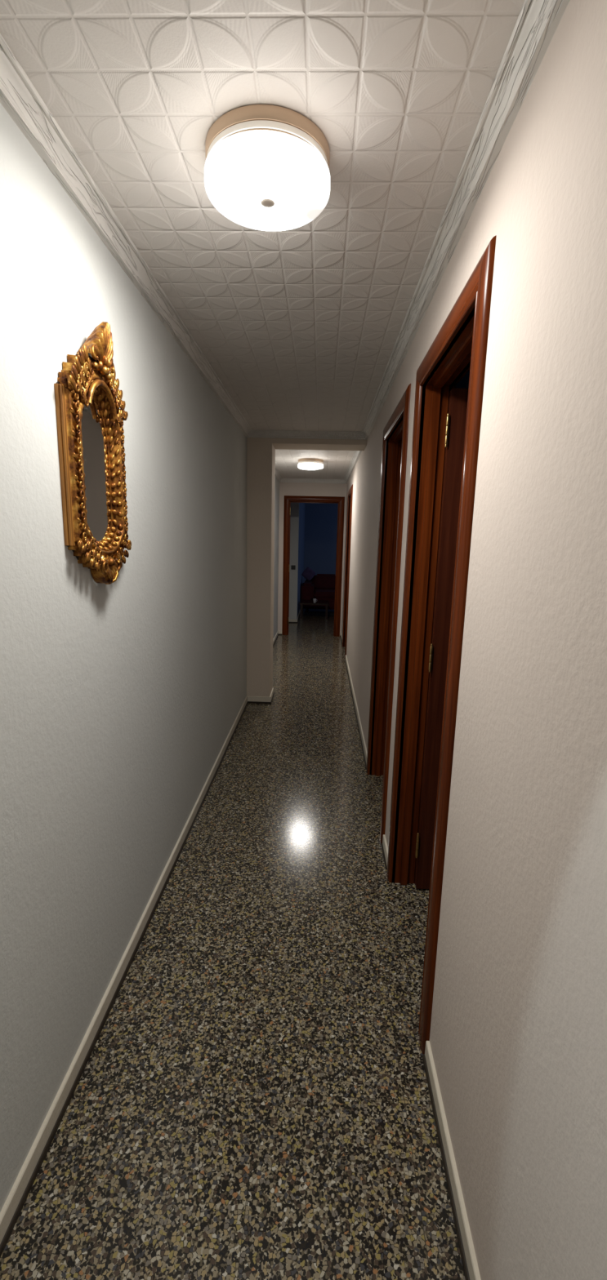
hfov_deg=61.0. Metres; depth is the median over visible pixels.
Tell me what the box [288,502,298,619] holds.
wall
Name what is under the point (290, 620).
baseboard
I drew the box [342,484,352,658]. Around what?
door frame
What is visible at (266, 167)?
ceiling lamp
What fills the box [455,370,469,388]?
wall
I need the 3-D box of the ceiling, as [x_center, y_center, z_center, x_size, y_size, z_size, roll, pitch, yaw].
[-0.010,-1.551,3.143,1.107,0.080,9.360,2,11,2]
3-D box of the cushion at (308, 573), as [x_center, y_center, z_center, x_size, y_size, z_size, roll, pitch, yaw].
[0.108,-1.405,10.957,0.303,0.304,0.076,1,11,-3]
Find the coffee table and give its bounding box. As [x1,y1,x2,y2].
[298,599,328,619]
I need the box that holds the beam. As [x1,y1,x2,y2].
[271,438,366,450]
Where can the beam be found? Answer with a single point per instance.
(278, 443)
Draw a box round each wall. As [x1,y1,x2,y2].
[0,102,279,1212]
[277,482,346,632]
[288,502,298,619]
[297,502,305,616]
[302,502,337,582]
[341,0,606,1279]
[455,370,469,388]
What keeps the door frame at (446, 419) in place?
in the wall at (517, 1033)
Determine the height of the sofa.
0.760 m
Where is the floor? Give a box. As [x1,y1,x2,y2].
[0,608,465,1279]
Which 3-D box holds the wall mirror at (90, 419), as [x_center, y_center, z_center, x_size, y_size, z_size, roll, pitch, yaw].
[-0.559,-0.504,1.440,0.068,0.698,0.375,2,11,2]
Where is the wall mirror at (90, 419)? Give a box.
[53,321,131,584]
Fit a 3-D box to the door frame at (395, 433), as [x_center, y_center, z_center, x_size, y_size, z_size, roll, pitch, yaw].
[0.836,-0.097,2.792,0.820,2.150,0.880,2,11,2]
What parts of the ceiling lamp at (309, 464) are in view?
lamp shade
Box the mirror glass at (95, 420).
[80,395,111,541]
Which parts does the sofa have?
armrest, seat, backrest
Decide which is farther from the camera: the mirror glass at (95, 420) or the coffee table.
the coffee table
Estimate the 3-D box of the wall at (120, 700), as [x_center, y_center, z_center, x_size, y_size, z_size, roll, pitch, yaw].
[-0.596,-0.357,3.371,0.110,2.375,9.310,2,11,2]
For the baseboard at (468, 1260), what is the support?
attached to the wall at (517, 1033)
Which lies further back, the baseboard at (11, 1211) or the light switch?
the light switch
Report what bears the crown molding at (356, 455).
attached to the ceiling
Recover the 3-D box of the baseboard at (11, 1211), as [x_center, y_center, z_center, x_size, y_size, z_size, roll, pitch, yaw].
[-0.559,0.778,3.592,0.016,0.064,9.310,2,11,2]
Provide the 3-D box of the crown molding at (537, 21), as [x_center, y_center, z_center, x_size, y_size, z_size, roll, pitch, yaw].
[-0.071,-1.148,1.435,1.007,0.054,5.850,2,11,2]
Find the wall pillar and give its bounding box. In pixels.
[246,437,275,696]
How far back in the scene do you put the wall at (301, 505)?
10.37 m
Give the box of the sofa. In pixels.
[301,573,335,612]
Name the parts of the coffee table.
leg, leg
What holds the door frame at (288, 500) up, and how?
in the wall at (303, 489)
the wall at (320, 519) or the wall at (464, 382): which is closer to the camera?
the wall at (464, 382)
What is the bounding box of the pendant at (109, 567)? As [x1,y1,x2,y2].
[90,557,120,584]
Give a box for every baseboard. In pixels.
[0,631,278,1257]
[247,687,274,703]
[288,608,300,622]
[340,632,480,1279]
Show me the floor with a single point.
(251, 1100)
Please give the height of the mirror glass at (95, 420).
0.410 m
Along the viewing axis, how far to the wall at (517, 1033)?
0.85 m
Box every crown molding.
[0,0,569,439]
[275,450,361,483]
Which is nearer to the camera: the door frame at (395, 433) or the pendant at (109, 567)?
the pendant at (109, 567)
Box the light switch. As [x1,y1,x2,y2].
[290,564,295,569]
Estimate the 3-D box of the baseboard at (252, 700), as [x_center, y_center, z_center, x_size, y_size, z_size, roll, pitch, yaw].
[-0.406,0.524,4.900,0.230,0.064,0.316,2,11,2]
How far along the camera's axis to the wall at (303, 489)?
7.75 m
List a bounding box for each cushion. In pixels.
[301,567,315,581]
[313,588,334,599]
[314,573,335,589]
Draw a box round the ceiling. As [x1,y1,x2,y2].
[0,0,524,479]
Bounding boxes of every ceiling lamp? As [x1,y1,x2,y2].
[204,104,329,231]
[297,457,323,470]
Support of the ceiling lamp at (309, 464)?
attached to the ceiling

